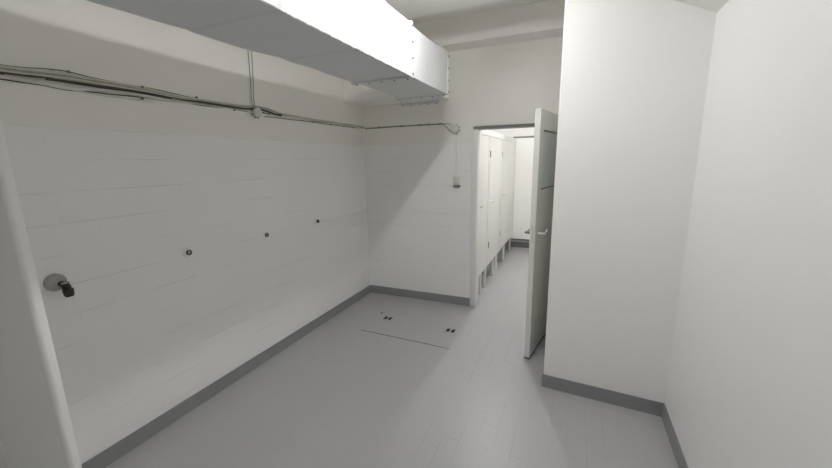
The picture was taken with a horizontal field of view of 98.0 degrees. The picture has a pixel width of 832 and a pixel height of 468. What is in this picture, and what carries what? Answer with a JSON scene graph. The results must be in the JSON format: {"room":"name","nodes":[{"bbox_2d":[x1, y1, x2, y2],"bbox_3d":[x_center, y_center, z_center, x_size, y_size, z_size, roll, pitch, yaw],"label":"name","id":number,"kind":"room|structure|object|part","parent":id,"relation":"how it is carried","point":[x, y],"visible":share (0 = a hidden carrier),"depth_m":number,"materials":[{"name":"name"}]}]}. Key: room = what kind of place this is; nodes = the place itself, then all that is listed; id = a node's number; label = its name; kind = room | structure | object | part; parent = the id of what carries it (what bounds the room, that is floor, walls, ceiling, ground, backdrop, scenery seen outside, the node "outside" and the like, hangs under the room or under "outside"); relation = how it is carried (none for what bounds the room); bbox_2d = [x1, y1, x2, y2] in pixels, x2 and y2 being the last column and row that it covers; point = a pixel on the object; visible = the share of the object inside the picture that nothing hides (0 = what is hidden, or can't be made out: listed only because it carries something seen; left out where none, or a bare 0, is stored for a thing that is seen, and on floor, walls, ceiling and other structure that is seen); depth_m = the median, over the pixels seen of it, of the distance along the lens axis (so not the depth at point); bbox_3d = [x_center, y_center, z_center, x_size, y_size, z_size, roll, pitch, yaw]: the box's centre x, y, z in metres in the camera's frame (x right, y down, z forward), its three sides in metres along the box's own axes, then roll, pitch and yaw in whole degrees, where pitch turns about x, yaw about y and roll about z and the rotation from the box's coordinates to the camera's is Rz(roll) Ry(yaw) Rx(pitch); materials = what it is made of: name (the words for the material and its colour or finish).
{"room":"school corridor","nodes":[
{"label":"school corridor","id":0,"kind":"room"},
{"bbox_2d":[0,120,81,467],"bbox_3d":[-1.621,-0.136,1.321,0.600,3.100,0.036,4,12,23],"label":"wall","id":1,"kind":"structure","parent":0,"point":[36,429],"depth_m":1.36,"materials":[{"name":"white paint"}]},
{"bbox_2d":[0,0,369,467],"bbox_3d":[-1.756,-0.260,1.947,0.150,3.100,5.723,4,12,23],"label":"wall","id":2,"kind":"structure","parent":0,"point":[112,192],"depth_m":2.25,"materials":[{"name":"paint"}]},
{"bbox_2d":[43,273,74,297],"bbox_3d":[-1.732,0.254,1.765,0.100,0.114,0.088,4,12,23],"label":"tap","id":3,"kind":"object","parent":2,"relation":"attached to","point":[56,281],"visible":1,"depth_m":1.76,"materials":[{"name":"paint"}]},
{"bbox_2d":[57,281,69,288],"bbox_3d":[-1.724,0.250,1.772,0.069,0.040,0.036,4,12,23],"label":"tap","id":4,"kind":"object","parent":3,"relation":"on","point":[60,284],"depth_m":1.76,"materials":[{"name":"metal"}]},
{"bbox_3d":[-1.702,0.280,1.769,0.042,0.059,0.042,8,14,37],"label":"spout","id":5,"kind":"part","parent":3,"relation":"part of","materials":[{"name":"metal"}]},
{"bbox_2d":[0,64,363,128],"bbox_3d":[-1.255,-0.967,2.809,0.021,0.100,3.235,4,12,23],"label":"cable bundle","id":6,"kind":"object","parent":2,"relation":"attached to","point":[14,75],"visible":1,"depth_m":1.94,"materials":[{"name":"black plastic"}]},
{"bbox_2d":[182,247,191,256],"bbox_3d":[-1.502,0.122,2.386,0.024,0.068,0.068,4,12,23],"label":"outlet","id":7,"kind":"object","parent":2,"relation":"attached to","point":[187,252],"visible":1,"depth_m":2.38,"materials":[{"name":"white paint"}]},
{"bbox_2d":[82,285,370,467],"bbox_3d":[-1.221,1.007,3.210,0.010,0.098,3.247,4,12,23],"label":"baseboard","id":8,"kind":"structure","parent":2,"relation":"attached to","point":[119,449],"depth_m":2.56,"materials":[{"name":"grey paint"}]},
{"bbox_2d":[251,107,261,117],"bbox_3d":[-1.242,-0.944,2.813,0.047,0.082,0.082,4,12,23],"label":"junction box","id":9,"kind":"object","parent":2,"relation":"attached to","point":[256,112],"visible":1,"depth_m":2.79,"materials":[{"name":"white plastic"}]},
{"bbox_3d":[-1.224,-0.942,2.806,0.009,0.073,0.073,4,12,23],"label":"box lid","id":10,"kind":"part","parent":9,"relation":"part of","materials":[{"name":"white plastic"}]},
{"bbox_2d":[262,231,268,238],"bbox_3d":[-1.238,0.008,2.992,0.024,0.068,0.068,4,12,23],"label":"outlet","id":11,"kind":"object","parent":2,"relation":"attached to","point":[265,234],"visible":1,"depth_m":2.98,"materials":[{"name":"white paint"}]},
{"bbox_2d":[105,247,677,467],"bbox_3d":[0.357,1.123,3.051,3.350,0.120,8.850,4,12,23],"label":"floor","id":12,"kind":"structure","parent":0,"point":[342,395],"depth_m":2.45,"materials":[{"name":"grey paint"}]},
{"bbox_2d":[381,315,394,320],"bbox_3d":[-0.301,0.906,3.884,0.124,0.006,0.104,4,13,25],"label":"floor drain","id":13,"kind":"object","parent":12,"relation":"on","point":[388,318],"visible":1,"depth_m":3.88,"materials":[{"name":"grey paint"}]},
{"bbox_2d":[363,330,448,348],"bbox_3d":[-0.123,0.993,3.428,0.944,0.001,0.010,4,13,25],"label":"trim","id":14,"kind":"structure","parent":12,"relation":"on","point":[363,330],"depth_m":3.41,"materials":[{"name":"grey metal"}]},
{"bbox_2d":[443,327,457,333],"bbox_3d":[0.342,0.957,3.576,0.124,0.006,0.104,4,13,25],"label":"floor drain","id":15,"kind":"object","parent":12,"relation":"on","point":[448,330],"visible":1,"depth_m":3.58,"materials":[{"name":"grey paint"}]},
{"bbox_2d":[478,130,490,293],"bbox_3d":[0.816,-0.231,4.359,0.080,2.000,0.608,4,12,23],"label":"stall","id":16,"kind":"object","parent":12,"relation":"on","point":[485,134],"visible":0.49,"depth_m":4.42,"materials":[{"name":"laminate"}]},
{"bbox_3d":[0.791,-0.328,4.336,0.018,1.660,0.534,4,12,23],"label":"door","id":17,"kind":"part","parent":16,"relation":"part of","materials":[{"name":"laminate"}]},
{"bbox_3d":[0.786,-1.180,4.174,0.026,0.065,0.607,4,12,23],"label":"head rail","id":18,"kind":"part","parent":16,"relation":"part of","materials":[{"name":"white paint"}]},
{"bbox_2d":[487,131,502,275],"bbox_3d":[1.102,-0.368,5.014,0.080,2.000,0.799,4,12,23],"label":"stall","id":19,"kind":"object","parent":12,"relation":"on","point":[495,144],"visible":0.92,"depth_m":4.98,"materials":[{"name":"laminate"}]},
{"bbox_3d":[1.073,-1.318,4.831,0.026,0.065,0.793,4,12,23],"label":"head rail","id":20,"kind":"part","parent":19,"relation":"part of","materials":[{"name":"white paint"}]},
{"bbox_2d":[481,240,508,283],"bbox_3d":[1.205,0.394,5.619,0.015,0.262,2.947,4,12,23],"label":"baseboard","id":21,"kind":"structure","parent":12,"relation":"on","point":[488,268],"depth_m":5.69,"materials":[{"name":"grey paint"}]},
{"bbox_2d":[499,135,515,259],"bbox_3d":[1.531,-0.574,5.997,0.080,2.000,1.326,4,12,23],"label":"stall","id":22,"kind":"object","parent":12,"relation":"on","point":[508,146],"visible":0.87,"depth_m":5.91,"materials":[{"name":"laminate"}]},
{"bbox_3d":[1.390,-0.616,5.708,0.018,1.660,0.664,4,12,23],"label":"door","id":23,"kind":"part","parent":22,"relation":"part of","materials":[{"name":"laminate"}]},
{"bbox_3d":[1.501,-1.524,5.812,0.026,0.065,1.323,4,12,23],"label":"head rail","id":24,"kind":"part","parent":22,"relation":"part of","materials":[{"name":"white paint"}]},
{"bbox_2d":[511,136,533,240],"bbox_3d":[2.273,-0.694,6.410,1.140,2.045,0.054,4,12,23],"label":"wall","id":25,"kind":"structure","parent":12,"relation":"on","point":[522,182],"depth_m":6.52,"materials":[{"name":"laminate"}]},
{"bbox_3d":[2.258,-1.683,6.217,1.140,0.030,0.032,4,12,23],"label":"head rail","id":26,"kind":"part","parent":25,"relation":"part of","materials":[{"name":"white metal"}]},
{"bbox_2d":[362,36,562,297],"bbox_3d":[0.882,-0.683,3.814,3.200,3.100,0.130,4,12,23],"label":"wall","id":27,"kind":"structure","parent":0,"point":[419,224],"depth_m":4.06,"materials":[{"name":"paint"}]},
{"bbox_2d":[343,42,448,106],"bbox_3d":[-0.218,-1.645,3.810,1.060,0.468,0.378,4,12,23],"label":"trim","id":28,"kind":"structure","parent":27,"relation":"attached to","point":[360,95],"depth_m":3.81,"materials":[{"name":"paint"}]},
{"bbox_2d":[363,123,451,131],"bbox_3d":[-0.122,-1.172,4.064,1.086,0.109,0.023,4,12,23],"label":"cable","id":29,"kind":"object","parent":27,"relation":"attached to","point":[428,123],"visible":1,"depth_m":4.03,"materials":[{"name":"black plastic"}]},
{"bbox_2d":[371,285,469,305],"bbox_3d":[0.018,0.743,4.412,1.302,0.098,0.010,4,12,23],"label":"baseboard","id":30,"kind":"structure","parent":27,"relation":"attached to","point":[450,299],"depth_m":4.38,"materials":[{"name":"grey paint"}]},
{"bbox_2d":[451,125,459,132],"bbox_3d":[0.419,-1.112,3.832,0.090,0.090,0.047,4,12,23],"label":"junction box","id":31,"kind":"object","parent":27,"relation":"attached to","point":[455,128],"visible":1,"depth_m":3.81,"materials":[{"name":"white plastic"}]},
{"bbox_2d":[453,176,459,186],"bbox_3d":[0.442,-0.569,3.932,0.076,0.116,0.047,4,12,23],"label":"light switch","id":32,"kind":"object","parent":27,"relation":"attached to","point":[456,179],"visible":1,"depth_m":3.91,"materials":[{"name":"white plastic"}]},
{"bbox_2d":[413,0,564,51],"bbox_3d":[0.356,-1.965,3.573,2.260,0.234,0.233,4,12,23],"label":"beam","id":33,"kind":"structure","parent":27,"relation":"attached to","point":[543,19],"depth_m":3.31,"materials":[{"name":"paint"}]},
{"bbox_2d":[470,123,534,306],"bbox_3d":[1.076,-0.127,3.841,0.981,1.992,0.149,4,12,23],"label":"door frame","id":34,"kind":"structure","parent":27,"relation":"in","point":[476,132],"depth_m":3.92,"materials":[{"name":"white paint"}]},
{"bbox_2d":[524,108,557,358],"bbox_3d":[1.175,-0.018,3.231,0.170,2.008,0.960,7,14,33],"label":"door","id":35,"kind":"structure","parent":34,"relation":"attached to","point":[546,122],"depth_m":2.98,"materials":[{"name":"paint"}]},
{"bbox_3d":[0.910,0.004,2.833,0.020,0.140,0.011,7,14,33],"label":"latch plate","id":36,"kind":"part","parent":35,"relation":"part of","materials":[{"name":"white plastic"}]},
{"bbox_3d":[0.969,0.014,2.880,0.005,0.140,0.040,7,14,33],"label":"handle plate","id":37,"kind":"part","parent":35,"relation":"part of","materials":[{"name":"white plastic"}]},
{"bbox_3d":[1.177,0.251,3.281,0.040,1.200,0.740,7,14,33],"label":"panel","id":38,"kind":"part","parent":35,"relation":"part of","materials":[{"name":"paint"}]},
{"bbox_3d":[1.023,-0.016,2.900,0.060,0.037,0.131,7,14,33],"label":"handle","id":39,"kind":"part","parent":35,"relation":"part of","materials":[{"name":"white plastic"}]},
{"bbox_3d":[1.158,-0.637,3.103,0.024,0.470,0.740,7,14,33],"label":"panel","id":40,"kind":"part","parent":35,"relation":"part of","materials":[{"name":"clear glass"}]},
{"bbox_2d":[384,0,546,23],"bbox_3d":[-0.353,-1.511,1.083,2.946,0.354,5.443,4,12,23],"label":"ceiling","id":41,"kind":"structure","parent":0,"point":[417,11],"depth_m":2.71,"materials":[{"name":"paint"}]},
{"bbox_2d":[248,51,252,104],"bbox_3d":[-1.264,-1.304,2.736,0.007,0.663,0.032,4,12,23],"label":"wire","id":42,"kind":"object","parent":41,"relation":"hanging from","point":[248,51],"visible":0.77,"depth_m":2.75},
{"bbox_2d":[251,51,254,104],"bbox_3d":[-1.253,-1.309,2.761,0.007,0.663,0.044,4,12,23],"label":"wire","id":43,"kind":"object","parent":41,"relation":"hanging from","point":[251,51],"visible":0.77,"depth_m":2.78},
{"bbox_2d":[86,0,448,106],"bbox_3d":[-0.849,-1.049,1.185,0.649,0.576,5.062,4,12,23],"label":"ventilation duct","id":44,"kind":"object","parent":41,"relation":"hanging from","point":[368,43],"visible":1,"depth_m":1.73,"materials":[{"name":"white metal"}]},
{"bbox_2d":[490,127,534,242],"bbox_3d":[1.765,-1.123,6.799,2.450,2.750,0.150,4,12,23],"label":"wall","id":45,"kind":"structure","parent":0,"point":[513,132],"depth_m":6.56,"materials":[{"name":"white paint"}]},
{"bbox_2d":[511,241,528,247],"bbox_3d":[1.756,0.189,6.988,2.450,0.105,0.012,4,12,23],"label":"baseboard","id":46,"kind":"structure","parent":45,"relation":"attached to","point":[513,244],"depth_m":6.88,"materials":[{"name":"grey paint"}]},
{"bbox_2d":[543,0,716,403],"bbox_3d":[1.492,-0.475,2.780,0.742,3.080,1.329,4,12,23],"label":"wall","id":47,"kind":"structure","parent":0,"point":[634,78],"depth_m":2.21,"materials":[{"name":"white paint"}]},
{"bbox_2d":[541,374,663,416],"bbox_3d":[1.262,1.107,2.500,0.751,0.098,0.010,5,13,27],"label":"baseboard","id":48,"kind":"structure","parent":47,"relation":"attached to","point":[652,407],"depth_m":2.48,"materials":[{"name":"grey paint"}]},
{"bbox_2d":[674,0,728,12],"bbox_3d":[0.415,-0.967,0.150,0.741,0.371,4.160,4,12,23],"label":"ceiling","id":49,"kind":"structure","parent":47,"relation":"attached to","point":[711,5],"depth_m":1.85,"materials":[{"name":"paint"}]},
{"bbox_2d":[665,0,831,467],"bbox_3d":[1.065,-0.055,0.686,0.150,3.100,5.593,4,12,23],"label":"wall","id":50,"kind":"structure","parent":0,"point":[749,383],"depth_m":1.30,"materials":[{"name":"white paint"}]},
{"bbox_2d":[661,404,687,467],"bbox_3d":[0.785,1.522,0.483,0.010,0.098,4.112,4,12,23],"label":"baseboard","id":51,"kind":"structure","parent":50,"relation":"attached to","point":[680,459],"depth_m":2.07,"materials":[{"name":"grey paint"}]}
]}

